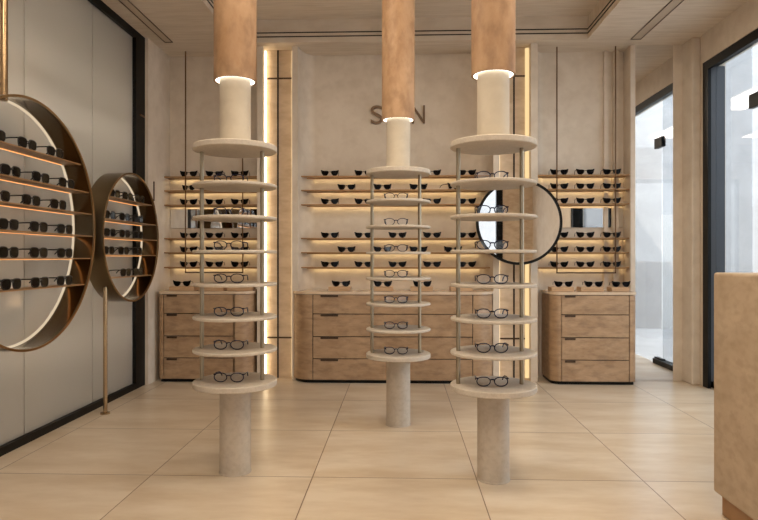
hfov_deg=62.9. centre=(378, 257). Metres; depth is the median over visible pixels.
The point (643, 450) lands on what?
floor
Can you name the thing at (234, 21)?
column
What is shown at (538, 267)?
wall shelf
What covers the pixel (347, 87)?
wall
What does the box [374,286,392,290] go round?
block
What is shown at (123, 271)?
sunglasses
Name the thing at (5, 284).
sunglasses
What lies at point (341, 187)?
sunglasses
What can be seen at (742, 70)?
glass door
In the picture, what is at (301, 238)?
wall shelf
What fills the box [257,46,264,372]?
trim
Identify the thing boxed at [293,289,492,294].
countertop
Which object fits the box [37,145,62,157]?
sunglasses
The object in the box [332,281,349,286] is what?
sunglasses
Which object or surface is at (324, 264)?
sunglasses
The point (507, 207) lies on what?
eyeglasses
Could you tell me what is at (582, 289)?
block
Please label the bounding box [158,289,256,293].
countertop
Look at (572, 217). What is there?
mirror
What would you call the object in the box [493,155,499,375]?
trim
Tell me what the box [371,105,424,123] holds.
wall sign
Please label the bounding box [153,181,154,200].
handle
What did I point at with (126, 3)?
ceiling vent
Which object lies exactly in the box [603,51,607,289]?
trim
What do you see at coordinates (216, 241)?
eyeglasses
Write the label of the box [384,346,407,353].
eyeglasses
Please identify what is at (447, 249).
sunglasses
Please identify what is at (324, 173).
sunglasses
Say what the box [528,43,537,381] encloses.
trim
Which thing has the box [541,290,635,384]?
base cabinet
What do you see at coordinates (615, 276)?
trim
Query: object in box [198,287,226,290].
block
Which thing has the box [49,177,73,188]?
sunglasses
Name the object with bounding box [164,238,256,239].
wall shelf
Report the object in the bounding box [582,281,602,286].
sunglasses
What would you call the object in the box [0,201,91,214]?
shelf
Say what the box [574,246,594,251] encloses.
sunglasses
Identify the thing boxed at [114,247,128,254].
sunglasses
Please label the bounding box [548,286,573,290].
block
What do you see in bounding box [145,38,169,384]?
wall
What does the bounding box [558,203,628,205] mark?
wall shelf
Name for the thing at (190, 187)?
sunglasses
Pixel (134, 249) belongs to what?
sunglasses
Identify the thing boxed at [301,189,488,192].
wall shelf
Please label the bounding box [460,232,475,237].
sunglasses
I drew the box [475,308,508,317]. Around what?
eyeglasses
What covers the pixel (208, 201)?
sunglasses
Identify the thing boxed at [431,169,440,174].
sunglasses
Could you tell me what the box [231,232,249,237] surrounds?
sunglasses
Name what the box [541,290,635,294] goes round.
countertop
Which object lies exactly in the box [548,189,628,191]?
wall shelf
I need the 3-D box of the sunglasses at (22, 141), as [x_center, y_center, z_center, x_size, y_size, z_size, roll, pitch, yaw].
[-2.175,-0.685,3.738,0.130,0.066,0.193,0,0,2]
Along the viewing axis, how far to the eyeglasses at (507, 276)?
3.31 m
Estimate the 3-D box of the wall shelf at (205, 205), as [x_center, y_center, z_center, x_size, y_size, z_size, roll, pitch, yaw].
[-1.690,-0.528,6.359,0.980,0.018,0.164,0,0,2]
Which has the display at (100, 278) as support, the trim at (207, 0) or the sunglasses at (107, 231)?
the sunglasses at (107, 231)
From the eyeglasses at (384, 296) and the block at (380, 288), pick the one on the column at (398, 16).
the eyeglasses at (384, 296)
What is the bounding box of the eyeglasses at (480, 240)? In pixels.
[475,240,508,249]
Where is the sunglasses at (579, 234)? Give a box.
[574,232,594,237]
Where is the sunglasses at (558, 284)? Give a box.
[554,281,572,286]
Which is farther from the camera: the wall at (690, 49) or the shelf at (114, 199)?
the wall at (690, 49)
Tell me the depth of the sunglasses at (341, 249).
6.25 m
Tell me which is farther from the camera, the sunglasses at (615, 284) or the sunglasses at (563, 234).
the sunglasses at (563, 234)
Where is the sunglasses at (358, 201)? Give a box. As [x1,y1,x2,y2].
[354,198,369,203]
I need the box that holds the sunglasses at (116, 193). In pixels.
[110,189,119,197]
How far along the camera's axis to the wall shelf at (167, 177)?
6.29 m
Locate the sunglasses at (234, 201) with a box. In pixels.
[231,199,249,203]
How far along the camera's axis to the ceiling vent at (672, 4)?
5.43 m
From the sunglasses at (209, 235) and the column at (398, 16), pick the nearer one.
the column at (398, 16)
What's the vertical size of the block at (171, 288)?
0.042 m
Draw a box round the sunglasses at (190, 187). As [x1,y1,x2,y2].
[182,185,194,189]
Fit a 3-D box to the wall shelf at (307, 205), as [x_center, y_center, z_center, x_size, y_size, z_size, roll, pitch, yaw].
[0.162,-0.528,6.295,1.903,0.018,0.164,0,0,2]
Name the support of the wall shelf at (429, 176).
attached to the wall at (347, 87)
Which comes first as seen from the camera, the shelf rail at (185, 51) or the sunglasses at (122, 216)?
the sunglasses at (122, 216)
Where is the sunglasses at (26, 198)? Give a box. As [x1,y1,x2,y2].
[10,194,40,205]
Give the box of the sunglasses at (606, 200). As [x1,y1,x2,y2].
[600,197,620,202]
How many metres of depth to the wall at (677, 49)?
6.09 m
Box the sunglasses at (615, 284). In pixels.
[609,281,630,286]
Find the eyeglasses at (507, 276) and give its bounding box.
[475,274,508,283]
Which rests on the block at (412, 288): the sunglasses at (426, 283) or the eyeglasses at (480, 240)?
the sunglasses at (426, 283)
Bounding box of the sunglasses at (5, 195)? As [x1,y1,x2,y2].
[0,190,9,201]
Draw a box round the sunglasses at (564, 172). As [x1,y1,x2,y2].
[550,169,567,174]
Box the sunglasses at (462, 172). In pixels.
[460,169,475,174]
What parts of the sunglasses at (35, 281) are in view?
frame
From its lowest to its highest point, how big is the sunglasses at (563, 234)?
0.061 m
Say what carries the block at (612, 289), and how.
on the countertop
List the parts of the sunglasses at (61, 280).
frame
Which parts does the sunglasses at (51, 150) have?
frame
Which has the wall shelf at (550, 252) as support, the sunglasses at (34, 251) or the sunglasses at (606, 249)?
the sunglasses at (606, 249)
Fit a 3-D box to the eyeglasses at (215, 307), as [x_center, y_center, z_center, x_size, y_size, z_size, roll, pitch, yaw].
[-0.829,0.299,3.495,0.176,0.053,0.135,0,0,2]
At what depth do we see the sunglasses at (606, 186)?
6.16 m
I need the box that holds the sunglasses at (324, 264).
[321,261,338,266]
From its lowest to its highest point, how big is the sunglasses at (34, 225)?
0.066 m
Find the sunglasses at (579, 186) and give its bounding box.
[574,183,594,188]
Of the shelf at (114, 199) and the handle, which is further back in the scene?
the handle
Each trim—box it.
[207,0,615,37]
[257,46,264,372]
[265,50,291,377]
[292,46,297,379]
[298,47,314,290]
[479,155,492,290]
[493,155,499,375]
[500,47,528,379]
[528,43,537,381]
[538,52,542,376]
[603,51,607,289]
[612,50,618,286]
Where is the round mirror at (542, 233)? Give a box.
[476,183,562,264]
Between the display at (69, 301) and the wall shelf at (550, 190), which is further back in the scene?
the wall shelf at (550, 190)
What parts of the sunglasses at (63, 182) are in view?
frame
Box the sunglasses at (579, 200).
[574,197,594,202]
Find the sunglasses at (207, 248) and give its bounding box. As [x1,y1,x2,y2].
[205,246,224,249]
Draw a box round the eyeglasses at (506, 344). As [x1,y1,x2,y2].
[475,342,508,352]
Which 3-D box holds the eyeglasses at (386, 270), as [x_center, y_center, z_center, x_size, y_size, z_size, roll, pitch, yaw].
[0.124,0.115,4.486,0.176,0.053,0.135,0,0,2]
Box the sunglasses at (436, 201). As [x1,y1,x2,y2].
[423,198,440,203]
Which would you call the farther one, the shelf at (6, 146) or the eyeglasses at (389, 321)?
the eyeglasses at (389, 321)
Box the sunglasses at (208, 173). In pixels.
[205,171,224,175]
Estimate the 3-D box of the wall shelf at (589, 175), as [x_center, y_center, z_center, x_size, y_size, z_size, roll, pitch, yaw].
[2.020,-0.814,6.231,0.916,0.018,0.164,0,0,2]
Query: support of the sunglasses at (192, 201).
on the wall shelf at (205, 205)
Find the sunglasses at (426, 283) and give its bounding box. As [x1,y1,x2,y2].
[413,281,431,286]
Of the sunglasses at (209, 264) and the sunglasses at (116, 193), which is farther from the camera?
the sunglasses at (209, 264)
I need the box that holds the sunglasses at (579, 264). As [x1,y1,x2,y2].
[574,261,594,266]
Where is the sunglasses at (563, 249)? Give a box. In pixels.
[552,246,567,251]
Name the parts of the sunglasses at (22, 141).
frame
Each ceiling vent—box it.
[118,0,172,42]
[630,0,683,39]
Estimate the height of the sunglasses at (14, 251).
0.066 m
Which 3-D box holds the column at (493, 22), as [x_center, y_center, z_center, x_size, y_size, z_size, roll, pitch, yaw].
[0.625,-0.549,3.390,0.466,3.518,0.466,0,0,-9]
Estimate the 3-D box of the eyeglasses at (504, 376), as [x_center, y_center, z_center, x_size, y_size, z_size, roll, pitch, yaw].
[0.609,0.664,3.379,0.176,0.053,0.135,0,0,2]
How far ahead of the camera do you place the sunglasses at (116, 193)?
4.90 m
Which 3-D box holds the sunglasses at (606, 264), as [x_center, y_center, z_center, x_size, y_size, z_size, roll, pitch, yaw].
[2.317,0.066,6.215,0.182,0.061,0.115,0,0,2]
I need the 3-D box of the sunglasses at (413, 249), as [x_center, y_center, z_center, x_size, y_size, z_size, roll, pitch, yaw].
[0.399,-0.084,6.281,0.182,0.061,0.115,0,0,2]
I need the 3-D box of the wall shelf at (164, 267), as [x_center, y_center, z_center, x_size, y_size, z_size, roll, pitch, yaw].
[-1.690,0.106,6.359,0.980,0.018,0.164,0,0,2]
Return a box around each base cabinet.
[158,289,256,381]
[293,289,492,383]
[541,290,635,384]
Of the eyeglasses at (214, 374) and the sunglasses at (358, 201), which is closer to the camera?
the eyeglasses at (214, 374)
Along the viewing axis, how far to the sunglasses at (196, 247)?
6.31 m
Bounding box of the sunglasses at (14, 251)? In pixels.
[0,246,18,257]
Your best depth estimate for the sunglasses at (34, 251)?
3.83 m
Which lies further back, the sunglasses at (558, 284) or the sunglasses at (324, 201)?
the sunglasses at (324, 201)
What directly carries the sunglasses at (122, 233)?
on the display at (100, 278)
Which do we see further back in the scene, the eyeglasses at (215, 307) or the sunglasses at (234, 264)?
the sunglasses at (234, 264)
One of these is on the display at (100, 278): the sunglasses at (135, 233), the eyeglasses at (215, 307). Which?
the sunglasses at (135, 233)
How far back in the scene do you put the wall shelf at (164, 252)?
6.39 m
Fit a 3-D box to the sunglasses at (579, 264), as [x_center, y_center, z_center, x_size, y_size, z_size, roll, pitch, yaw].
[2.056,0.066,6.223,0.182,0.061,0.115,0,0,2]
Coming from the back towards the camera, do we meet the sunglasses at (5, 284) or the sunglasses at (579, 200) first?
the sunglasses at (579, 200)
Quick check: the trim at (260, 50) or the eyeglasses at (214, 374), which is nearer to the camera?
the eyeglasses at (214, 374)
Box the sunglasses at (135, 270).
[131,268,142,275]
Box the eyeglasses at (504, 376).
[475,375,508,386]
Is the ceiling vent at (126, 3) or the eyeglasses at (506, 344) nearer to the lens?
the eyeglasses at (506, 344)
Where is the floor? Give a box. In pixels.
[0,376,728,519]
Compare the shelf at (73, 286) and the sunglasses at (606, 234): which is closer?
the shelf at (73, 286)
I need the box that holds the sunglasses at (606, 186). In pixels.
[600,183,620,188]
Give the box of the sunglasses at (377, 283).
[374,281,391,286]
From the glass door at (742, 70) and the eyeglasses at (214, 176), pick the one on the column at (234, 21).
the eyeglasses at (214, 176)
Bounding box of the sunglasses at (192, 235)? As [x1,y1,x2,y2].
[180,232,199,237]
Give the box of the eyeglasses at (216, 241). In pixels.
[213,241,247,249]
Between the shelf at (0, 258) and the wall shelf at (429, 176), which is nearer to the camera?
the shelf at (0, 258)
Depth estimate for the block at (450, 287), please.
6.03 m
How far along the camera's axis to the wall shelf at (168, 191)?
6.30 m
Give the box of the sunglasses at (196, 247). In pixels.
[180,246,199,251]
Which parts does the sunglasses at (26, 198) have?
frame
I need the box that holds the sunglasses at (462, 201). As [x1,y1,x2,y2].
[460,198,475,203]
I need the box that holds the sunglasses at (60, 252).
[48,248,72,257]
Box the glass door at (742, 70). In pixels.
[726,44,757,272]
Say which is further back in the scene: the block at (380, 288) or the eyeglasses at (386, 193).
the block at (380, 288)
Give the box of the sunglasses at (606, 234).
[600,232,620,237]
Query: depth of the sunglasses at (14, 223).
3.56 m
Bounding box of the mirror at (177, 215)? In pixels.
[171,209,256,227]
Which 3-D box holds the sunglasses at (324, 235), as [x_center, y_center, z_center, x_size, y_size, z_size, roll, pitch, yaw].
[-0.494,-0.228,6.312,0.182,0.061,0.115,0,0,2]
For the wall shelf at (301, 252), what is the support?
attached to the wall at (347, 87)
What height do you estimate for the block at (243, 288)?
0.042 m
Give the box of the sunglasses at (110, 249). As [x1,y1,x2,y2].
[105,246,113,254]
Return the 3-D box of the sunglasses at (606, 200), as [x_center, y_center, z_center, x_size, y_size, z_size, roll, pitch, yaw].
[2.317,-0.568,6.215,0.182,0.061,0.115,0,0,2]
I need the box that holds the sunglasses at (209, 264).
[205,261,224,266]
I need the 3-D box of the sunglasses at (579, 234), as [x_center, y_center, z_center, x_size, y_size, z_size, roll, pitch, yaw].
[2.056,-0.228,6.223,0.182,0.061,0.115,0,0,2]
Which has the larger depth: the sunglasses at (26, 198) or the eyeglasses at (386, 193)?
the eyeglasses at (386, 193)
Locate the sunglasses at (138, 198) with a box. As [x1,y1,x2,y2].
[122,194,143,202]
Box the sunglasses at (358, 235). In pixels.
[354,232,369,237]
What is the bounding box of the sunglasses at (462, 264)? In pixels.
[460,261,475,266]
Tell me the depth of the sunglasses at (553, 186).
6.18 m
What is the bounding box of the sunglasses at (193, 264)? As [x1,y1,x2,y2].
[180,261,199,266]
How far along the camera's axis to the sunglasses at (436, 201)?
6.22 m
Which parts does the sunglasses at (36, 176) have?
frame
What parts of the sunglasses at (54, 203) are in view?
frame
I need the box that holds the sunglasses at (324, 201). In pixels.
[321,198,338,203]
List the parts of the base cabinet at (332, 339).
panel, handle, handle, handle, handle, drawer, drawer, drawer, drawer, panel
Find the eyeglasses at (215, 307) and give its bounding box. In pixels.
[213,307,247,315]
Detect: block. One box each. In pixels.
[169,286,197,290]
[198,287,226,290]
[227,287,254,290]
[328,286,351,290]
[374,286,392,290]
[410,286,432,290]
[449,286,472,290]
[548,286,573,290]
[577,287,602,291]
[606,287,628,291]
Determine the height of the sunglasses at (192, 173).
0.061 m
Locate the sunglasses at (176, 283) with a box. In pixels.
[173,280,192,285]
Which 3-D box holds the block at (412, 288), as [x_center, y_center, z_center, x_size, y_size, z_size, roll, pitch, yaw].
[0.419,0.308,6.114,0.216,0.042,0.150,0,0,2]
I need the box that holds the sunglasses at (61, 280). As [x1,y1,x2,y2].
[40,275,71,285]
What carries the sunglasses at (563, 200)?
on the wall shelf at (560, 204)
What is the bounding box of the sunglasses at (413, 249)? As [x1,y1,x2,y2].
[409,246,427,251]
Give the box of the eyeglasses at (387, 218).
[384,218,407,224]
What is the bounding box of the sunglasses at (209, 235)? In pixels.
[205,232,224,237]
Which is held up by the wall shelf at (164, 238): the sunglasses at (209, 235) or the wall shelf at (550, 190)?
the sunglasses at (209, 235)
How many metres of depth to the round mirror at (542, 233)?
5.85 m
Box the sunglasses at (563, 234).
[561,232,567,237]
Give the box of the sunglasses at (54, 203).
[40,199,65,209]
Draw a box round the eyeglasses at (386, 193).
[384,193,407,197]
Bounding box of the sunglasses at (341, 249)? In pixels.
[337,246,355,251]
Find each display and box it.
[0,0,95,351]
[90,173,158,414]
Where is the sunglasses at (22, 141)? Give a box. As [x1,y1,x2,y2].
[6,136,36,150]
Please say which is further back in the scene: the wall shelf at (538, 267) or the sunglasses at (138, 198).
the wall shelf at (538, 267)
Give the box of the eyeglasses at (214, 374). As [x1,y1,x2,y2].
[213,371,247,381]
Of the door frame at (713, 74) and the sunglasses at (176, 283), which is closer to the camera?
the door frame at (713, 74)
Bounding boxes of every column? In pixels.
[192,0,276,476]
[366,0,430,427]
[450,0,536,484]
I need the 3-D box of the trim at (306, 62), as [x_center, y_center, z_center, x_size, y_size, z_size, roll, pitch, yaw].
[-0.732,-0.439,6.264,0.130,3.300,0.290,0,0,2]
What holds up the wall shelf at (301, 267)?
attached to the wall at (347, 87)
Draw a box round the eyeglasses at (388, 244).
[384,244,407,251]
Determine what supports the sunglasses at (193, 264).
on the wall shelf at (164, 267)
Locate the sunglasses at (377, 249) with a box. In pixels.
[374,246,391,251]
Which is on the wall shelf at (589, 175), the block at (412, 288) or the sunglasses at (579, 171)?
the sunglasses at (579, 171)
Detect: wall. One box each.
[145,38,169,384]
[170,52,622,289]
[623,45,634,291]
[673,45,681,380]
[682,38,699,384]
[700,0,757,385]
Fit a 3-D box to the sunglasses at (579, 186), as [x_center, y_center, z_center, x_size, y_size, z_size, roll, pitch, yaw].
[2.056,-0.713,6.223,0.182,0.061,0.115,0,0,2]
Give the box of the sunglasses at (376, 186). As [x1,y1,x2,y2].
[374,184,391,189]
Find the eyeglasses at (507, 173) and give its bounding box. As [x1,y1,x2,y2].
[475,171,508,177]
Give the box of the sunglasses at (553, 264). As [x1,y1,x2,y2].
[549,261,567,266]
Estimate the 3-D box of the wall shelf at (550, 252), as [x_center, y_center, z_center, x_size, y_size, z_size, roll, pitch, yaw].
[2.020,-0.044,6.231,0.916,0.018,0.164,0,0,2]
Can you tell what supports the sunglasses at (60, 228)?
on the display at (69, 301)
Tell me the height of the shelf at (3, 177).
0.008 m
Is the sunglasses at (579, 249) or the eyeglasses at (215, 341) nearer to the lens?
the eyeglasses at (215, 341)
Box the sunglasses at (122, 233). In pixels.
[115,229,129,237]
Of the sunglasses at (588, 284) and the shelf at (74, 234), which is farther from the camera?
the sunglasses at (588, 284)
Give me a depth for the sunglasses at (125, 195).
5.09 m
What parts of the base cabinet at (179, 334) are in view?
panel, drawer, drawer, drawer, drawer, panel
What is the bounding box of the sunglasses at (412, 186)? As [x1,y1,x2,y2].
[410,183,427,188]
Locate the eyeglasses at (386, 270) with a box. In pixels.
[384,270,407,276]
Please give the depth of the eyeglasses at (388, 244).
4.42 m
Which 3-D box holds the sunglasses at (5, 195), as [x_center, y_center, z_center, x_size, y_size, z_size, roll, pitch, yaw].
[-2.184,-0.349,3.478,0.130,0.066,0.193,0,0,2]
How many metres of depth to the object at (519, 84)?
6.16 m
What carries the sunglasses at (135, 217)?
on the display at (100, 278)
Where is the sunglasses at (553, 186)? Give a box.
[550,183,567,188]
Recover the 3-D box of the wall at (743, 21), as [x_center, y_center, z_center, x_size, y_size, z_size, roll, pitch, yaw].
[3.018,-0.439,2.212,0.220,3.300,8.130,0,0,2]
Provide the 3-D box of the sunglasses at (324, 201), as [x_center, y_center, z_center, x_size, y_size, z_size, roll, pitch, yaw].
[-0.494,-0.568,6.312,0.182,0.061,0.115,0,0,2]
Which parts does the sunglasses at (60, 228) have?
frame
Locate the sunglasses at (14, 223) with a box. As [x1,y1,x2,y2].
[0,218,18,229]
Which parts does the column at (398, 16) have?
support rod, support rod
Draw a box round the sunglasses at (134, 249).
[129,247,141,254]
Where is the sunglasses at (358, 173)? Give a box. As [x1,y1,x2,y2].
[354,170,365,175]
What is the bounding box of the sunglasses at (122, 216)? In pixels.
[115,212,129,220]
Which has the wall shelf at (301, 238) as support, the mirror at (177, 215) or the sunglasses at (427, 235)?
the sunglasses at (427, 235)
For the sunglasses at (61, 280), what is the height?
0.066 m
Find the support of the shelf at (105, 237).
attached to the display at (100, 278)
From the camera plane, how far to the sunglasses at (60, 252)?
4.14 m
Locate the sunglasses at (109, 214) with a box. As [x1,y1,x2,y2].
[105,210,115,218]
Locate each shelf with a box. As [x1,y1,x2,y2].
[0,141,80,164]
[0,174,88,192]
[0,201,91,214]
[0,229,91,236]
[0,258,89,258]
[0,284,84,292]
[104,236,156,240]
[105,218,155,225]
[106,255,155,255]
[109,196,151,205]
[111,275,151,278]
[164,176,256,179]
[164,190,256,192]
[164,204,256,206]
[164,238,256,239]
[164,252,208,253]
[164,267,256,268]
[301,175,489,178]
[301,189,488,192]
[301,204,479,206]
[301,238,478,239]
[301,252,485,253]
[301,267,489,268]
[538,174,628,177]
[538,267,628,268]
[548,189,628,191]
[549,252,628,253]
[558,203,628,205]
[559,238,628,239]
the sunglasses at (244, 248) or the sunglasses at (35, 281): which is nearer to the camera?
the sunglasses at (35, 281)
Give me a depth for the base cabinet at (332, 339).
5.96 m
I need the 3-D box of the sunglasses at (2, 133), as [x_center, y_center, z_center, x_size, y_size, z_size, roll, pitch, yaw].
[-2.186,-0.685,3.438,0.130,0.066,0.193,0,0,2]
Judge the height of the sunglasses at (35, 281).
0.066 m
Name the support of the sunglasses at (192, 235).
on the wall shelf at (164, 238)
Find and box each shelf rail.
[185,51,242,272]
[556,46,615,272]
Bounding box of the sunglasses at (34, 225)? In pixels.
[19,221,47,231]
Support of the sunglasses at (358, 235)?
on the wall shelf at (301, 238)
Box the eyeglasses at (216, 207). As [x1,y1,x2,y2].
[213,207,247,214]
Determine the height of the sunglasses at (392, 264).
0.061 m
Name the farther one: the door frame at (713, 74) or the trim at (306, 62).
the trim at (306, 62)
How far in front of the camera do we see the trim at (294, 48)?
6.12 m
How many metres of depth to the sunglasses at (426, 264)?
6.22 m
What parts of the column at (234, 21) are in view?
support rod, support rod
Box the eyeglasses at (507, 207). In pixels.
[475,205,508,212]
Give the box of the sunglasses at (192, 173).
[180,171,199,175]
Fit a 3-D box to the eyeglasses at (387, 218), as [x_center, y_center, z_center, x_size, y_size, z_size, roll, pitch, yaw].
[0.124,-0.255,4.486,0.176,0.053,0.135,0,0,2]
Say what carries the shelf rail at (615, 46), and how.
hanging from the ceiling
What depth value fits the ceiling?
5.86 m
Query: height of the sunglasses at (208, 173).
0.061 m
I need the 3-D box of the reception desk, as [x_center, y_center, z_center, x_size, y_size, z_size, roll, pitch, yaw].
[1.935,0.640,1.886,0.764,1.139,2.103,0,0,2]
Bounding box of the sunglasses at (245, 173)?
[231,170,249,175]
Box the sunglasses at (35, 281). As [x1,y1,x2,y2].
[21,277,48,287]
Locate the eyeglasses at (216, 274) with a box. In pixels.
[213,274,247,282]
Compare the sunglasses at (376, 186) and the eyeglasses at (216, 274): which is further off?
the sunglasses at (376, 186)
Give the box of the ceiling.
[101,0,748,56]
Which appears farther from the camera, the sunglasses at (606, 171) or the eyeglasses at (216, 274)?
the sunglasses at (606, 171)
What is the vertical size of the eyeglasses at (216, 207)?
0.053 m
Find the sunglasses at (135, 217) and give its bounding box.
[130,215,142,222]
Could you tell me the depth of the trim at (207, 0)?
5.97 m
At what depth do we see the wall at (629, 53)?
6.13 m
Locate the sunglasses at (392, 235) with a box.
[389,232,406,237]
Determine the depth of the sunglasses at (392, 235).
6.23 m
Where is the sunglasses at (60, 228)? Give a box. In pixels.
[48,224,72,233]
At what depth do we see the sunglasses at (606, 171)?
6.16 m
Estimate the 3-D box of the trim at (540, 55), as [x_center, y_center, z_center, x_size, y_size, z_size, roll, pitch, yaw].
[1.611,-0.439,6.183,0.120,3.300,0.290,0,0,2]
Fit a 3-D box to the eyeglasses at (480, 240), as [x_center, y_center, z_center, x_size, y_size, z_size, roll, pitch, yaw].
[0.609,-0.068,3.379,0.176,0.053,0.135,0,0,2]
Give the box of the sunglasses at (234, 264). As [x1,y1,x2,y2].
[231,261,249,266]
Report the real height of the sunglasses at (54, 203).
0.066 m
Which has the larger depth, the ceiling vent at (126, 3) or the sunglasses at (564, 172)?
the sunglasses at (564, 172)
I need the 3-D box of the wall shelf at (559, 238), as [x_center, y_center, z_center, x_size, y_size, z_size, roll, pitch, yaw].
[2.020,-0.188,6.231,0.916,0.018,0.164,0,0,2]
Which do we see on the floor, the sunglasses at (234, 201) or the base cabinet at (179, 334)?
the base cabinet at (179, 334)
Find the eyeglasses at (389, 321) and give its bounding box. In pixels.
[384,321,407,328]
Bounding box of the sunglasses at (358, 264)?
[354,261,369,266]
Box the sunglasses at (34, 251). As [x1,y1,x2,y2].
[19,247,47,257]
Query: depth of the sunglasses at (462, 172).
6.21 m
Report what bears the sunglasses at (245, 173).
on the wall shelf at (167, 177)
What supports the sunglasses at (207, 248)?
on the wall shelf at (164, 252)
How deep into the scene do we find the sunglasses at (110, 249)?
4.79 m
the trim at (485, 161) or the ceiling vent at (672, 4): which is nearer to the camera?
the ceiling vent at (672, 4)
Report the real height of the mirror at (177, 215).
0.198 m
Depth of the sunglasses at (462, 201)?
6.21 m
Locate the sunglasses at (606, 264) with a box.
[600,261,620,266]
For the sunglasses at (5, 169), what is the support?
on the display at (69, 301)
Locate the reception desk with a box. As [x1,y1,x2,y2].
[714,272,757,519]
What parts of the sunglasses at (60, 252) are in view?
frame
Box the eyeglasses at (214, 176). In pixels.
[213,174,247,180]
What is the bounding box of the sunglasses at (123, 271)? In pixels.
[109,268,130,276]
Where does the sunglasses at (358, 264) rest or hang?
on the wall shelf at (301, 267)
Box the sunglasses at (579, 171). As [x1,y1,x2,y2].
[574,169,594,174]
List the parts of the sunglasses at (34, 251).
frame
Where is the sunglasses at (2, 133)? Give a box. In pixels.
[0,130,5,141]
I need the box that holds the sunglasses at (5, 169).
[0,163,20,176]
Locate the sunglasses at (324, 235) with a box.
[321,232,338,237]
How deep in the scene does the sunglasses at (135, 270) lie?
5.29 m
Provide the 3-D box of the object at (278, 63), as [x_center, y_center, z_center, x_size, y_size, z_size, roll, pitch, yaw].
[-0.999,-0.438,6.306,0.289,3.298,0.205,0,0,2]
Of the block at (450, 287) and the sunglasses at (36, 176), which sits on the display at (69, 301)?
the sunglasses at (36, 176)
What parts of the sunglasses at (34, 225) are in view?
frame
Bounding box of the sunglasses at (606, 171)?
[600,169,620,173]
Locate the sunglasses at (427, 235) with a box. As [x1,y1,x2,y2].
[423,232,440,237]
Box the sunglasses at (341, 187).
[337,184,355,189]
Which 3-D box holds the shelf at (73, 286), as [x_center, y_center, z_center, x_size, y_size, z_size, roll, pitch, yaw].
[-2.163,0.191,3.742,0.131,0.008,1.265,0,0,2]
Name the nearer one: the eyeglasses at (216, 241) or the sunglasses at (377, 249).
the eyeglasses at (216, 241)
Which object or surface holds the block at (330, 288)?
on the countertop
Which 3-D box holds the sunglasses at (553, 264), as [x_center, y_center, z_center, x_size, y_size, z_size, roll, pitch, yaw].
[1.799,0.066,6.232,0.182,0.061,0.115,0,0,2]
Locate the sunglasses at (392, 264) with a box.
[388,261,406,266]
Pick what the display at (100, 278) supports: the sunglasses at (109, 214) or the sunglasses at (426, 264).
the sunglasses at (109, 214)
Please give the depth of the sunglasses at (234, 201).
6.29 m
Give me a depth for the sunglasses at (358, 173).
6.25 m
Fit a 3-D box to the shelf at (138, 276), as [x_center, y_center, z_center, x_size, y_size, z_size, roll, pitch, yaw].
[-2.114,0.159,5.151,0.131,0.008,0.799,0,0,2]
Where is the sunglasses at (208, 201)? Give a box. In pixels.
[205,199,224,203]
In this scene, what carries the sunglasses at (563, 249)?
on the wall shelf at (550, 252)
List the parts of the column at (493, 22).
support rod, support rod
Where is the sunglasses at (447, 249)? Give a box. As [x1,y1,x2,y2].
[444,246,461,251]
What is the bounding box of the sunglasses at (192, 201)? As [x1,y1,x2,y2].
[180,199,199,204]
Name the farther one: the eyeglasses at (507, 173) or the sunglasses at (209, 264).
the sunglasses at (209, 264)
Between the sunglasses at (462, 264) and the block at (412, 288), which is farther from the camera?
the sunglasses at (462, 264)
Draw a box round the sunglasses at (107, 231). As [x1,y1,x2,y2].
[104,228,115,236]
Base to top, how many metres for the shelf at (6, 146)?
0.008 m
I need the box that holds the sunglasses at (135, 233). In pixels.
[130,231,142,238]
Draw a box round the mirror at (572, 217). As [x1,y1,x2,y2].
[560,208,622,227]
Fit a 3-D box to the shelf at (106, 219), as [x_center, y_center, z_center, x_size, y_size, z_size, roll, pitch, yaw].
[-2.114,-0.293,5.151,0.131,0.008,0.999,0,0,2]
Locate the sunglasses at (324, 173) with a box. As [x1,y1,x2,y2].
[321,170,338,175]
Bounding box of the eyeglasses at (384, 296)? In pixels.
[384,296,407,302]
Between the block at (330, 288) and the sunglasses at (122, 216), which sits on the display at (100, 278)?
the sunglasses at (122, 216)
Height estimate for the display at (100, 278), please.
1.911 m
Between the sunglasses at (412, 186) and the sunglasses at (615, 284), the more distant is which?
the sunglasses at (412, 186)
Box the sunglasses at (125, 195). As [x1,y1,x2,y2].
[120,191,132,200]
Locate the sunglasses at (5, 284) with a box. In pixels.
[0,278,20,289]
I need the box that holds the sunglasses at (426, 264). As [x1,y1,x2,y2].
[423,261,440,266]
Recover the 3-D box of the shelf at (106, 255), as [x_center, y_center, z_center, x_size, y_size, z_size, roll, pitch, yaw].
[-2.114,-0.018,5.151,0.131,0.008,0.990,0,0,2]
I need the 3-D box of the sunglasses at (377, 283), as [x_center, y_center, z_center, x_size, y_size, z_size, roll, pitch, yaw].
[0.039,0.256,6.130,0.182,0.061,0.115,0,0,2]
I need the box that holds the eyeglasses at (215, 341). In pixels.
[213,340,247,349]
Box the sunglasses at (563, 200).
[558,198,567,202]
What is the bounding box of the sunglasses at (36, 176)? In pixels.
[21,171,49,183]
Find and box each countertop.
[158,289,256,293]
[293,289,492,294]
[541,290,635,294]
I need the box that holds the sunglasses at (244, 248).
[231,246,249,249]
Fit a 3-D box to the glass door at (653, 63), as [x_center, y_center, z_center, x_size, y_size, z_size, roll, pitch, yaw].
[2.706,-0.439,6.105,0.367,3.296,0.010,0,0,2]
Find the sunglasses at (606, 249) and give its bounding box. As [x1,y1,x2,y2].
[600,246,620,251]

